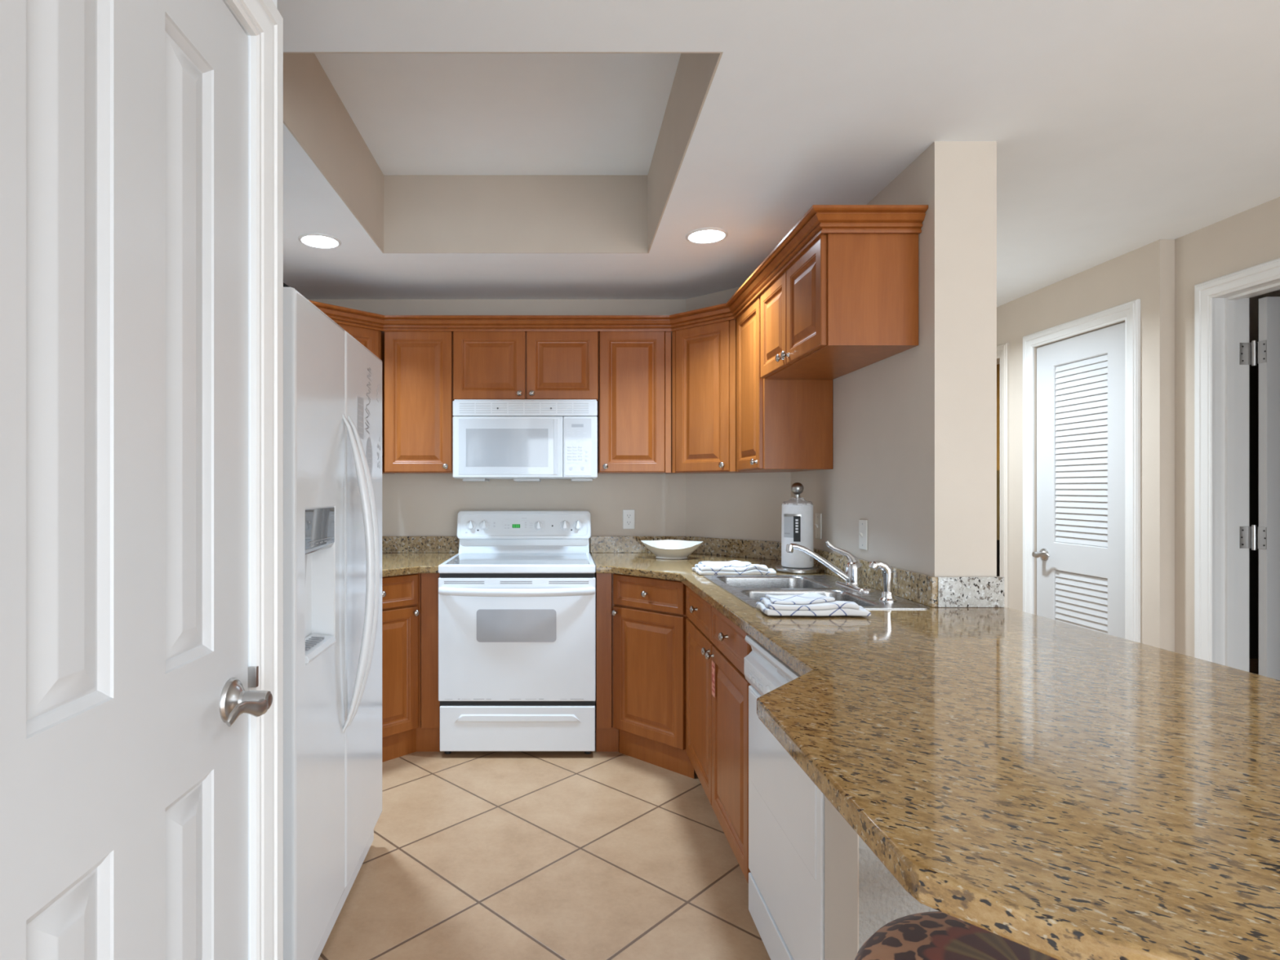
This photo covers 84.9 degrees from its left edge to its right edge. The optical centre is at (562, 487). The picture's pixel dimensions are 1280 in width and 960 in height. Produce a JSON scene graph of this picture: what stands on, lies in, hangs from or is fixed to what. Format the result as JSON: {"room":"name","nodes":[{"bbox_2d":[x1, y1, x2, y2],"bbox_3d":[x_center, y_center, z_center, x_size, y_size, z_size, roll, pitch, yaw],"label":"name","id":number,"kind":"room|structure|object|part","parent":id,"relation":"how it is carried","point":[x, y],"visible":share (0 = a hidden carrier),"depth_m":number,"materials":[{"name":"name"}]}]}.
{"room":"kitchen","nodes":[
{"label":"kitchen","id":0,"kind":"room"},
{"bbox_2d":[222,0,277,959],"bbox_3d":[-1.042,0.096,-1.022,1.055,2.411,4.556,0,0,0],"label":"wall","id":1,"kind":"structure","parent":0,"point":[275,2],"depth_m":1.15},
{"bbox_2d":[0,0,272,959],"bbox_3d":[-0.503,0.275,0.858,0.099,2.037,0.596,0,0,0],"label":"door","id":2,"kind":"structure","parent":1,"relation":"in","point":[126,702],"depth_m":0.82,"materials":[{"name":"white wood"}]},
{"bbox_3d":[-0.486,0.331,1.049,0.064,0.068,0.138,0,0,0],"label":"handle","id":3,"kind":"part","parent":2,"relation":"part of","materials":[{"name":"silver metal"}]},
{"bbox_3d":[-0.511,0.312,1.151,0.014,0.034,0.011,0,0,0],"label":"strike plate","id":4,"kind":"part","parent":2,"relation":"part of","materials":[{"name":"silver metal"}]},
{"bbox_2d":[226,0,283,959],"bbox_3d":[-0.504,0.229,0.853,0.022,2.145,0.786,0,0,0],"label":"trim","id":5,"kind":"structure","parent":1,"relation":"attached to","point":[262,20],"depth_m":1.17,"materials":[{"name":"wood"}]},
{"bbox_2d":[308,299,685,709],"bbox_3d":[-0.471,0.096,4.164,2.398,2.411,0.150,0,0,0],"label":"wall","id":6,"kind":"structure","parent":0,"point":[414,504],"depth_m":4.09,"materials":[{"name":"paint"}]},
{"bbox_2d":[337,323,394,474],"bbox_3d":[-1.275,-0.473,3.793,0.588,0.781,0.588,0,0,0],"label":"upper cabinet","id":7,"kind":"object","parent":6,"relation":"attached to","point":[373,340],"visible":0.08,"depth_m":3.73,"materials":[{"name":"brown wood"}]},
{"bbox_3d":[-1.114,-0.469,3.630,0.341,0.764,0.020,0,0,-45],"label":"door","id":8,"kind":"part","parent":7,"relation":"part of","materials":[{"name":"brown wood"}]},
{"bbox_2d":[384,331,453,473],"bbox_3d":[-0.781,-0.473,3.909,0.369,0.781,0.357,0,0,0],"label":"upper cabinet","id":9,"kind":"object","parent":6,"relation":"attached to","point":[419,365],"visible":0.98,"depth_m":3.76,"materials":[{"name":"brown wood"}]},
{"bbox_3d":[-0.629,-0.117,3.745,0.030,0.029,0.030,0,0,0],"label":"knob","id":10,"kind":"part","parent":9,"relation":"part of","materials":[{"name":"silver metal"}]},
{"bbox_2d":[382,536,459,552],"bbox_3d":[-1.084,0.331,4.078,0.970,0.096,0.019,0,0,0],"label":"backsplash","id":11,"kind":"structure","parent":6,"relation":"attached to","point":[389,544],"depth_m":4.07,"materials":[{"name":"stone"}]},
{"bbox_2d":[453,331,598,401],"bbox_3d":[-0.199,-0.670,3.909,0.791,0.388,0.357,0,0,0],"label":"upper cabinet","id":12,"kind":"object","parent":6,"relation":"attached to","point":[487,365],"visible":0.98,"depth_m":3.76,"materials":[{"name":"brown wood"}]},
{"bbox_3d":[-0.395,-0.665,3.770,0.390,0.371,0.020,0,0,0],"label":"door","id":13,"kind":"part","parent":12,"relation":"part of","materials":[{"name":"brown wood"}]},
{"bbox_3d":[-0.230,-0.510,3.745,0.030,0.029,0.030,0,0,0],"label":"knob","id":14,"kind":"part","parent":12,"relation":"part of","materials":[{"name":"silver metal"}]},
{"bbox_2d":[453,399,597,481],"bbox_3d":[-0.197,-0.256,3.886,0.768,0.437,0.398,0,0,0],"label":"microwave","id":15,"kind":"object","parent":12,"relation":"attached to","point":[518,440],"visible":1,"depth_m":3.69,"materials":[{"name":"white plastic"}]},
{"bbox_3d":[-0.288,-0.217,3.705,0.585,0.325,0.030,0,0,0],"label":"door","id":16,"kind":"part","parent":15,"relation":"part of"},
{"bbox_3d":[-0.287,-0.219,3.690,0.524,0.296,0.004,0,0,0],"label":"door glass","id":17,"kind":"part","parent":15,"relation":"part of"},
{"bbox_2d":[564,430,591,470],"bbox_3d":[0.084,-0.200,3.689,0.138,0.213,0.002,0,0,0],"label":"control panel","id":18,"kind":"object","parent":15,"relation":"attached to","point":[577,442],"depth_m":3.69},
{"bbox_3d":[0.097,-0.217,3.705,0.181,0.325,0.030,0,0,0],"label":"control panel","id":19,"kind":"part","parent":15,"relation":"part of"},
{"bbox_3d":[-0.163,-0.510,3.745,0.030,0.029,0.030,0,0,0],"label":"knob","id":20,"kind":"part","parent":12,"relation":"part of","materials":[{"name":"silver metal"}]},
{"bbox_3d":[0.001,-0.665,3.770,0.387,0.371,0.020,0,0,0],"label":"door","id":21,"kind":"part","parent":12,"relation":"part of","materials":[{"name":"brown wood"}]},
{"bbox_2d":[622,509,634,528],"bbox_3d":[0.391,0.184,4.084,0.070,0.115,0.009,0,0,0],"label":"wall outlet","id":22,"kind":"object","parent":6,"relation":"attached to","point":[628,514],"visible":1,"depth_m":4.08,"materials":[{"name":"white plastic"}]},
{"bbox_2d":[626,513,631,518],"bbox_3d":[0.391,0.164,4.082,0.033,0.029,0.004,0,0,0],"label":"receptacle","id":23,"kind":"object","parent":22,"relation":"attached to","point":[628,515],"depth_m":4.08,"materials":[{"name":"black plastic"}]},
{"bbox_2d":[626,520,631,524],"bbox_3d":[0.391,0.204,4.082,0.033,0.029,0.004,0,0,0],"label":"receptacle","id":24,"kind":"object","parent":22,"relation":"attached to","point":[628,522],"depth_m":4.08,"materials":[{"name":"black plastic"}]},
{"bbox_2d":[596,331,671,473],"bbox_3d":[0.395,-0.473,3.909,0.390,0.781,0.357,0,0,0],"label":"upper cabinet","id":25,"kind":"object","parent":6,"relation":"attached to","point":[633,415],"visible":0.97,"depth_m":3.76,"materials":[{"name":"brown wood"}]},
{"bbox_3d":[0.233,-0.117,3.745,0.030,0.029,0.030,0,0,0],"label":"knob","id":26,"kind":"part","parent":25,"relation":"part of","materials":[{"name":"silver metal"}]},
{"bbox_2d":[590,536,684,552],"bbox_3d":[0.446,0.331,4.078,0.562,0.096,0.019,0,0,0],"label":"backsplash","id":27,"kind":"structure","parent":6,"relation":"attached to","point":[597,544],"depth_m":4.07,"materials":[{"name":"stone"}]},
{"bbox_2d":[685,286,791,541],"bbox_3d":[0.961,0.096,3.932,0.465,2.411,0.614,0,0,0],"label":"wall","id":28,"kind":"structure","parent":0,"point":[735,505],"depth_m":3.87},
{"bbox_2d":[665,319,798,474],"bbox_3d":[0.835,-0.473,3.728,0.829,0.781,0.358,0,0,45],"label":"upper cabinet","id":29,"kind":"object","parent":28,"relation":"attached to","point":[704,357],"visible":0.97,"depth_m":3.61,"materials":[{"name":"brown wood"}]},
{"bbox_3d":[0.732,-0.469,3.634,0.328,0.764,0.020,0,0,45],"label":"door","id":30,"kind":"part","parent":29,"relation":"part of","materials":[{"name":"brown wood"}]},
{"bbox_3d":[0.738,-0.473,3.631,0.388,0.780,0.016,0,0,45],"label":"frame","id":31,"kind":"part","parent":29,"relation":"part of","materials":[{"name":"brown wood"}]},
{"bbox_3d":[0.809,-0.117,3.522,0.030,0.029,0.030,0,0,-45],"label":"knob","id":32,"kind":"part","parent":29,"relation":"part of","materials":[{"name":"silver metal"}]},
{"bbox_2d":[684,536,781,559],"bbox_3d":[0.953,0.331,3.849,0.654,0.096,0.019,0,0,45],"label":"backsplash","id":33,"kind":"structure","parent":28,"relation":"attached to","point":[764,549],"depth_m":3.82,"materials":[{"name":"stone"}]},
{"bbox_2d":[277,0,1279,342],"bbox_3d":[1.750,-1.379,1.050,7.500,0.539,9.300,0,0,0],"label":"ceiling","id":34,"kind":"structure","parent":0,"point":[451,149],"depth_m":2.39,"materials":[{"name":"paint"}]},
{"bbox_2d":[297,233,341,248],"bbox_3d":[-1.087,-1.105,3.120,0.184,0.013,0.184,0,0,0],"label":"recessed light","id":35,"kind":"object","parent":34,"relation":"in","point":[314,240],"visible":1,"depth_m":3.10,"materials":[{"name":"white"}]},
{"bbox_2d":[283,52,723,253],"bbox_3d":[-0.219,-1.294,2.529,1.260,0.367,1.521,0,0,0],"label":"ceiling recess","id":36,"kind":"object","parent":34,"relation":"on","point":[424,152],"depth_m":2.84,"materials":[{"name":"paint"}]},
{"bbox_2d":[685,227,728,243],"bbox_3d":[0.635,-1.105,3.055,0.184,0.013,0.184,0,0,0],"label":"recessed light","id":37,"kind":"object","parent":34,"relation":"in","point":[704,235],"visible":1,"depth_m":3.04,"materials":[{"name":"white"}]},
{"bbox_2d":[318,658,1258,959],"bbox_3d":[1.750,1.361,1.050,7.500,0.120,9.300,0,0,0],"label":"floor","id":38,"kind":"structure","parent":0,"point":[471,855],"depth_m":2.37,"materials":[{"name":"tile"}]},
{"bbox_2d":[283,282,382,959],"bbox_3d":[-0.994,0.403,2.072,0.892,1.796,0.925,0,0,-2],"label":"refrigerator","id":39,"kind":"object","parent":38,"relation":"on","point":[332,383],"visible":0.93,"depth_m":1.90,"materials":[{"name":"white metal"}]},
{"bbox_3d":[-0.667,0.359,1.835,0.072,1.656,0.428,0,0,-2],"label":"freezer door","id":40,"kind":"part","parent":39,"relation":"part of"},
{"bbox_3d":[-0.658,0.113,1.817,0.054,0.120,0.248,0,0,-2],"label":"dispenser panel","id":41,"kind":"part","parent":39,"relation":"part of","materials":[{"name":"grey plastic"}]},
{"bbox_2d":[308,521,332,545],"bbox_3d":[-0.630,0.113,1.818,0.003,0.060,0.194,0,0,-2],"label":"water dispenser","id":42,"kind":"object","parent":39,"relation":"attached to","point":[308,522],"depth_m":1.81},
{"bbox_3d":[-0.594,0.248,2.025,0.098,0.929,0.042,0,0,-2],"label":"handle","id":43,"kind":"part","parent":39,"relation":"part of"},
{"bbox_2d":[358,403,363,434],"bbox_3d":[-0.644,-0.222,2.223,0.001,0.095,0.064,0,0,-2],"label":"print","id":44,"kind":"object","parent":39,"relation":"attached to","point":[358,403],"depth_m":2.22},
{"bbox_3d":[-0.684,0.359,2.301,0.072,1.656,0.491,0,0,-2],"label":"door","id":45,"kind":"part","parent":39,"relation":"part of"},
{"bbox_3d":[-0.597,0.248,2.087,0.098,0.929,0.042,0,0,-2],"label":"handle","id":46,"kind":"part","parent":39,"relation":"part of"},
{"bbox_2d":[367,447,371,469],"bbox_3d":[-0.649,-0.100,2.338,0.001,0.072,0.052,0,0,-2],"label":"print","id":47,"kind":"object","parent":39,"relation":"attached to","point":[367,447],"depth_m":2.34},
{"bbox_2d":[382,573,440,762],"bbox_3d":[-1.050,0.859,3.586,0.899,0.884,0.948,0,0,0],"label":"base cabinet","id":48,"kind":"object","parent":38,"relation":"on","point":[411,704],"visible":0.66,"depth_m":3.38,"materials":[{"name":"brown wood"}]},
{"bbox_3d":[-0.839,0.495,3.246,0.030,0.029,0.030,0,0,-45],"label":"knob","id":49,"kind":"part","parent":48,"relation":"part of","materials":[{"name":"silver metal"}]},
{"bbox_3d":[-0.856,0.495,3.263,0.412,0.147,0.020,0,0,-45],"label":"drawer","id":50,"kind":"part","parent":48,"relation":"part of","materials":[{"name":"brown wood"}]},
{"bbox_3d":[-0.856,0.877,3.263,0.412,0.596,0.020,0,0,-45],"label":"door","id":51,"kind":"part","parent":48,"relation":"part of","materials":[{"name":"brown wood"}]},
{"bbox_3d":[-0.709,0.606,3.376,0.030,0.029,0.030,0,0,-45],"label":"knob","id":52,"kind":"part","parent":48,"relation":"part of","materials":[{"name":"silver metal"}]},
{"bbox_2d":[382,536,459,577],"bbox_3d":[-1.084,0.348,3.542,0.970,0.132,1.092,0,0,0],"label":"countertop","id":53,"kind":"structure","parent":48,"relation":"on","point":[401,555],"depth_m":4.05,"materials":[{"name":"stone"}]},
{"bbox_2d":[438,510,595,754],"bbox_3d":[-0.218,0.716,3.667,0.765,1.171,0.756,0,0,0],"label":"stove","id":54,"kind":"object","parent":38,"relation":"on","point":[517,598],"visible":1,"depth_m":3.35,"materials":[{"name":"white metal"}]},
{"bbox_3d":[-0.518,0.213,3.959,0.056,0.055,0.017,0,0,0],"label":"knob","id":55,"kind":"part","parent":54,"relation":"part of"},
{"bbox_3d":[-0.444,0.213,3.959,0.056,0.055,0.017,0,0,0],"label":"knob","id":56,"kind":"part","parent":54,"relation":"part of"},
{"bbox_3d":[-0.218,0.730,3.360,0.757,0.594,0.030,0,0,0],"label":"oven door","id":57,"kind":"part","parent":54,"relation":"part of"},
{"bbox_3d":[-0.218,0.496,3.324,0.754,0.041,0.070,0,0,0],"label":"handle","id":58,"kind":"part","parent":54,"relation":"part of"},
{"bbox_3d":[-0.218,0.842,3.371,0.749,0.859,0.016,0,0,0],"label":"frame","id":59,"kind":"part","parent":54,"relation":"part of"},
{"bbox_2d":[438,553,595,573],"bbox_3d":[-0.218,0.390,3.663,0.757,0.041,0.644,0,0,0],"label":"cooktop","id":60,"kind":"object","parent":54,"relation":"in","point":[460,562],"depth_m":3.40,"materials":[{"name":"white glass"}]},
{"bbox_3d":[-0.216,1.160,3.360,0.749,0.218,0.030,0,0,0],"label":"storage drawer","id":61,"kind":"part","parent":54,"relation":"part of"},
{"bbox_3d":[-0.220,0.216,3.962,0.242,0.066,0.017,0,0,0],"label":"oven panel","id":62,"kind":"part","parent":54,"relation":"part of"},
{"bbox_3d":[-0.135,0.215,3.959,0.052,0.051,0.016,0,0,0],"label":"knob","id":63,"kind":"part","parent":54,"relation":"part of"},
{"bbox_3d":[0.015,0.213,3.959,0.056,0.055,0.017,0,0,0],"label":"knob","id":64,"kind":"part","parent":54,"relation":"part of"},
{"bbox_3d":[0.089,0.213,3.959,0.056,0.055,0.017,0,0,0],"label":"knob","id":65,"kind":"part","parent":54,"relation":"part of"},
{"bbox_2d":[595,572,694,778],"bbox_3d":[0.445,0.859,3.610,0.508,0.884,0.964,0,0,7],"label":"base cabinet","id":66,"kind":"object","parent":38,"relation":"on","point":[641,621],"visible":0.98,"depth_m":3.29,"materials":[{"name":"brown wood"}]},
{"bbox_3d":[0.255,0.606,3.380,0.030,0.029,0.030,0,0,-45],"label":"knob","id":67,"kind":"part","parent":66,"relation":"part of","materials":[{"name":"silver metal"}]},
{"bbox_3d":[0.385,0.495,3.249,0.030,0.029,0.030,0,0,45],"label":"knob","id":68,"kind":"part","parent":66,"relation":"part of","materials":[{"name":"silver metal"}]},
{"bbox_3d":[0.402,0.495,3.267,0.413,0.147,0.020,0,0,45],"label":"drawer","id":69,"kind":"part","parent":66,"relation":"part of","materials":[{"name":"brown wood"}]},
{"bbox_3d":[0.402,0.877,3.267,0.413,0.596,0.020,0,0,45],"label":"door","id":70,"kind":"part","parent":66,"relation":"part of","materials":[{"name":"brown wood"}]},
{"bbox_2d":[685,586,751,883],"bbox_3d":[0.835,0.859,2.578,0.630,0.884,1.049,0,0,0],"label":"base cabinet","id":71,"kind":"object","parent":38,"relation":"on","point":[717,686],"visible":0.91,"depth_m":2.42,"materials":[{"name":"brown wood"}]},
{"bbox_3d":[0.535,0.495,2.834,0.030,0.029,0.030,0,0,0],"label":"knob","id":72,"kind":"part","parent":71,"relation":"part of","materials":[{"name":"silver metal"}]},
{"bbox_3d":[0.560,0.495,2.830,0.020,0.147,0.522,0,0,0],"label":"drawer","id":73,"kind":"part","parent":71,"relation":"part of","materials":[{"name":"brown wood"}]},
{"bbox_3d":[0.560,0.877,2.830,0.020,0.596,0.522,0,0,0],"label":"door","id":74,"kind":"part","parent":71,"relation":"part of","materials":[{"name":"brown wood"}]},
{"bbox_3d":[0.535,0.611,2.599,0.030,0.029,0.030,0,0,0],"label":"knob","id":75,"kind":"part","parent":71,"relation":"part of","materials":[{"name":"silver metal"}]},
{"bbox_3d":[0.535,0.611,2.531,0.030,0.029,0.030,0,0,0],"label":"knob","id":76,"kind":"part","parent":71,"relation":"part of","materials":[{"name":"silver metal"}]},
{"bbox_2d":[711,664,714,693],"bbox_3d":[0.549,0.694,2.527,0.001,0.095,0.042,0,0,0],"label":"print","id":77,"kind":"object","parent":71,"relation":"attached to","point":[713,665],"depth_m":2.53},
{"bbox_3d":[0.535,0.495,2.312,0.030,0.029,0.030,0,0,0],"label":"knob","id":78,"kind":"part","parent":71,"relation":"part of","materials":[{"name":"silver metal"}]},
{"bbox_3d":[0.560,0.877,2.312,0.020,0.596,0.497,0,0,0],"label":"door","id":79,"kind":"part","parent":71,"relation":"part of","materials":[{"name":"brown wood"}]},
{"bbox_3d":[0.560,0.495,2.312,0.020,0.147,0.497,0,0,0],"label":"drawer","id":80,"kind":"part","parent":71,"relation":"part of","materials":[{"name":"brown wood"}]},
{"bbox_2d":[590,536,1279,959],"bbox_3d":[0.792,0.348,2.310,1.255,0.132,3.556,0,0,0],"label":"countertop","id":81,"kind":"structure","parent":71,"relation":"on","point":[1056,789],"depth_m":0.97,"materials":[{"name":"stone"}]},
{"bbox_2d":[640,539,702,559],"bbox_3d":[0.588,0.332,3.735,0.334,0.093,0.192,0,0,12],"label":"serving bowl","id":82,"kind":"object","parent":81,"relation":"on","point":[667,548],"visible":1,"depth_m":3.71,"materials":[{"name":"ceramic"}]},
{"bbox_2d":[692,560,776,574],"bbox_3d":[0.766,0.353,3.104,0.346,0.049,0.171,0,0,0],"label":"dish towel","id":83,"kind":"object","parent":81,"relation":"on","point":[731,567],"visible":1,"depth_m":3.02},
{"bbox_2d":[774,482,821,573],"bbox_3d":[1.069,0.176,3.160,0.200,0.404,0.200,0,0,0],"label":"paper towel holder","id":84,"kind":"object","parent":81,"relation":"on","point":[797,488],"visible":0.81,"depth_m":3.12,"materials":[{"name":"grey"}]},
{"bbox_3d":[1.069,0.196,3.160,0.018,0.325,0.018,0,0,0],"label":"rod","id":85,"kind":"part","parent":84,"relation":"part of","materials":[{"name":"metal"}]},
{"bbox_2d":[781,502,813,568],"bbox_3d":[1.069,0.199,3.159,0.139,0.314,0.141,0,0,0],"label":"paper towel roll","id":86,"kind":"object","parent":84,"relation":"on","point":[797,519],"visible":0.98,"depth_m":3.10,"materials":[{"name":"white paper"}]},
{"bbox_2d":[755,592,871,616],"bbox_3d":[0.754,0.349,2.099,0.305,0.052,0.144,0,0,2],"label":"dish towel","id":87,"kind":"object","parent":81,"relation":"on","point":[808,604],"visible":1,"depth_m":2.04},
{"bbox_2d":[702,574,929,608],"bbox_3d":[0.881,0.467,2.585,0.557,0.184,0.830,0,0,0],"label":"sink","id":88,"kind":"object","parent":81,"relation":"in","point":[748,588],"visible":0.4,"depth_m":2.61,"materials":[{"name":"silver metal"}]},
{"bbox_3d":[0.837,0.468,2.784,0.388,0.183,0.364,0,0,0],"label":"bowl","id":89,"kind":"part","parent":88,"relation":"part of","materials":[{"name":"silver metal"}]},
{"bbox_3d":[0.837,0.468,2.385,0.388,0.183,0.364,0,0,0],"label":"bowl","id":90,"kind":"part","parent":88,"relation":"part of","materials":[{"name":"silver metal"}]},
{"bbox_2d":[868,560,897,601],"bbox_3d":[1.067,0.308,2.315,0.091,0.133,0.054,0,0,0],"label":"sprayer","id":91,"kind":"object","parent":88,"relation":"on","point":[887,595],"visible":1,"depth_m":2.30,"materials":[{"name":"silver metal"}]},
{"bbox_2d":[786,540,874,592],"bbox_3d":[0.992,0.288,2.620,0.281,0.174,0.256,0,0,0],"label":"faucet","id":92,"kind":"object","parent":81,"relation":"on","point":[853,575],"visible":1,"depth_m":2.62,"materials":[{"name":"silver metal"}]},
{"bbox_3d":[0.974,0.284,2.634,0.246,0.148,0.029,0,0,6],"label":"spout","id":93,"kind":"part","parent":92,"relation":"part of","materials":[{"name":"silver metal"}]},
{"bbox_3d":[1.061,0.246,2.636,0.120,0.089,0.039,0,0,22],"label":"lever","id":94,"kind":"part","parent":92,"relation":"part of","materials":[{"name":"silver metal"}]},
{"bbox_3d":[1.100,0.369,2.620,0.060,0.013,0.256,0,0,0],"label":"plate","id":95,"kind":"part","parent":92,"relation":"part of","materials":[{"name":"silver metal"}]},
{"bbox_2d":[744,635,824,959],"bbox_3d":[0.831,0.860,1.756,0.608,0.882,0.579,0,0,0],"label":"dishwasher","id":96,"kind":"object","parent":38,"relation":"on","point":[786,808],"visible":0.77,"depth_m":1.73,"materials":[{"name":"metal"}]},
{"bbox_3d":[0.566,1.185,1.756,0.038,0.112,0.577,0,0,0],"label":"access panel","id":97,"kind":"part","parent":96,"relation":"part of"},
{"bbox_3d":[0.560,0.502,1.756,0.050,0.154,0.579,0,0,0],"label":"control panel","id":98,"kind":"part","parent":96,"relation":"part of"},
{"bbox_3d":[0.549,0.716,1.756,0.012,0.260,0.523,0,0,0],"label":"door panel","id":99,"kind":"part","parent":96,"relation":"part of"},
{"bbox_2d":[854,911,1057,959],"bbox_3d":[0.600,0.964,0.885,0.432,0.676,0.432,0,0,0],"label":"bar stool","id":100,"kind":"object","parent":38,"relation":"on","point":[934,935],"visible":0.65,"depth_m":0.97,"materials":[{"name":"fabric"}]},
{"bbox_2d":[824,795,937,959],"bbox_3d":[0.971,0.858,1.377,0.840,0.886,0.163,0,0,0],"label":"wall","id":101,"kind":"structure","parent":0,"point":[862,895],"depth_m":1.32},
{"bbox_2d":[791,141,996,576],"bbox_3d":[1.292,0.096,3.813,0.199,2.411,3.174,0,0,0],"label":"wall","id":102,"kind":"structure","parent":0,"point":[914,429],"depth_m":2.23,"materials":[{"name":"paint"}]},
{"bbox_2d":[736,295,832,471],"bbox_3d":[1.014,-0.473,3.268,0.352,0.781,0.426,0,0,0],"label":"upper cabinet","id":103,"kind":"object","parent":102,"relation":"attached to","point":[782,424],"visible":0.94,"depth_m":3.06,"materials":[{"name":"brown wood"}]},
{"bbox_3d":[0.878,-0.469,3.268,0.020,0.764,0.396,0,0,0],"label":"door","id":104,"kind":"part","parent":103,"relation":"part of","materials":[{"name":"brown wood"}]},
{"bbox_3d":[0.853,-0.117,3.100,0.030,0.029,0.030,0,0,0],"label":"knob","id":105,"kind":"part","parent":103,"relation":"part of","materials":[{"name":"silver metal"}]},
{"bbox_2d":[814,512,822,538],"bbox_3d":[1.182,0.176,3.225,0.020,0.118,0.070,0,0,0],"label":"light switch","id":106,"kind":"object","parent":102,"relation":"attached to","point":[818,524],"visible":1,"depth_m":3.22,"materials":[{"name":"white plastic"}]},
{"bbox_2d":[760,233,918,379],"bbox_3d":[1.014,-0.670,2.687,0.352,0.388,0.731,0,0,0],"label":"upper cabinet","id":107,"kind":"object","parent":102,"relation":"attached to","point":[848,303],"visible":1,"depth_m":2.32,"materials":[{"name":"brown wood"}]},
{"bbox_2d":[309,204,928,331],"bbox_3d":[-0.184,-0.884,3.013,2.751,0.074,1.501,0,0,0],"label":"crown molding","id":108,"kind":"structure","parent":107,"relation":"attached to","point":[818,220],"depth_m":3.54,"materials":[{"name":"brown wood"}]},
{"bbox_3d":[0.878,-0.665,2.874,0.020,0.371,0.346,0,0,0],"label":"door","id":109,"kind":"part","parent":107,"relation":"part of","materials":[{"name":"brown wood"}]},
{"bbox_3d":[0.853,-0.510,2.731,0.030,0.029,0.030,0,0,0],"label":"knob","id":110,"kind":"part","parent":107,"relation":"part of","materials":[{"name":"silver metal"}]},
{"bbox_3d":[0.853,-0.510,2.664,0.030,0.029,0.030,0,0,0],"label":"knob","id":111,"kind":"part","parent":107,"relation":"part of","materials":[{"name":"silver metal"}]},
{"bbox_3d":[0.878,-0.665,2.514,0.020,0.371,0.361,0,0,0],"label":"door","id":112,"kind":"part","parent":107,"relation":"part of","materials":[{"name":"brown wood"}]},
{"bbox_2d":[858,519,867,550],"bbox_3d":[1.182,0.184,2.745,0.020,0.118,0.070,0,0,0],"label":"light switch","id":113,"kind":"object","parent":102,"relation":"attached to","point":[863,524],"visible":1,"depth_m":2.74,"materials":[{"name":"white plastic"}]},
{"bbox_2d":[813,547,937,607],"bbox_3d":[1.182,0.331,2.913,0.019,0.096,1.418,0,0,0],"label":"backsplash","id":114,"kind":"structure","parent":102,"relation":"attached to","point":[920,588],"depth_m":2.41,"materials":[{"name":"stone"}]},
{"bbox_2d":[936,576,1004,607],"bbox_3d":[1.298,0.331,2.214,0.211,0.096,0.020,0,0,0],"label":"backsplash","id":115,"kind":"structure","parent":102,"relation":"attached to","point":[953,591],"depth_m":2.20,"materials":[{"name":"stone"}]},
{"bbox_2d":[996,239,1174,652],"bbox_3d":[2.728,0.096,4.252,0.120,2.411,2.296,0,0,0],"label":"wall","id":116,"kind":"structure","parent":0,"point":[1146,273],"depth_m":3.19,"materials":[{"name":"paint"}]},
{"bbox_2d":[996,342,1008,607],"bbox_3d":[2.657,0.217,4.622,0.022,2.169,0.949,0,0,0],"label":"trim","id":117,"kind":"structure","parent":116,"relation":"attached to","point":[1002,350],"depth_m":4.16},
{"bbox_2d":[1031,322,1124,638],"bbox_3d":[2.665,0.250,3.602,0.099,2.082,0.648,0,0,0],"label":"door","id":118,"kind":"structure","parent":116,"relation":"in","point":[1080,553],"depth_m":3.58,"materials":[{"name":"white wood"}]},
{"bbox_3d":[2.648,0.369,3.829,0.064,0.068,0.138,0,0,0],"label":"handle","id":119,"kind":"part","parent":118,"relation":"part of","materials":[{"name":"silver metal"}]},
{"bbox_3d":[2.693,-0.184,3.605,0.016,0.951,0.366,0,0,0],"label":"louver panel","id":120,"kind":"part","parent":118,"relation":"part of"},
{"bbox_3d":[2.693,0.773,3.605,0.016,0.644,0.366,0,0,0],"label":"louver panel","id":121,"kind":"part","parent":118,"relation":"part of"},
{"bbox_2d":[1022,298,1140,643],"bbox_3d":[2.657,0.215,3.607,0.022,2.173,0.800,0,0,0],"label":"trim","id":122,"kind":"structure","parent":116,"relation":"attached to","point":[1129,312],"depth_m":3.27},
{"bbox_2d":[996,342,1258,658],"bbox_3d":[4.141,0.096,3.125,2.519,2.411,4.550,0,0,0],"label":"wall","id":123,"kind":"structure","parent":0,"point":[1253,370],"depth_m":5.30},
{"bbox_2d":[996,364,999,540],"bbox_3d":[2.965,-0.254,4.785,0.040,1.210,0.730,0,0,0],"label":"wooden panel","id":124,"kind":"object","parent":123,"relation":"attached to","point":[997,365],"visible":0.02,"depth_m":4.70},
{"bbox_3d":[2.965,0.116,4.785,0.040,0.470,0.730,0,0,0],"label":"panel","id":125,"kind":"part","parent":124,"relation":"part of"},
{"bbox_2d":[1174,196,1279,657],"bbox_3d":[2.808,0.096,1.927,0.145,2.411,2.354,0,0,0],"label":"wall","id":126,"kind":"structure","parent":0,"point":[1250,237],"depth_m":3.03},
{"bbox_2d":[1194,257,1279,662],"bbox_3d":[2.724,0.214,2.518,0.022,2.175,0.951,0,0,0],"label":"trim","id":127,"kind":"structure","parent":126,"relation":"attached to","point":[1205,292],"depth_m":2.94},
{"bbox_2d":[1213,279,1279,671],"bbox_3d":[2.808,0.243,2.518,0.149,2.116,0.833,0,0,0],"label":"trim","id":128,"kind":"structure","parent":126,"relation":"attached to","point":[1231,310],"depth_m":2.92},
{"bbox_2d":[1239,296,1279,679],"bbox_3d":[3.239,0.251,2.887,0.796,2.076,0.058,0,0,0],"label":"door","id":129,"kind":"structure","parent":126,"relation":"in","point":[1268,343],"depth_m":2.86,"materials":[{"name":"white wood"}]}
]}

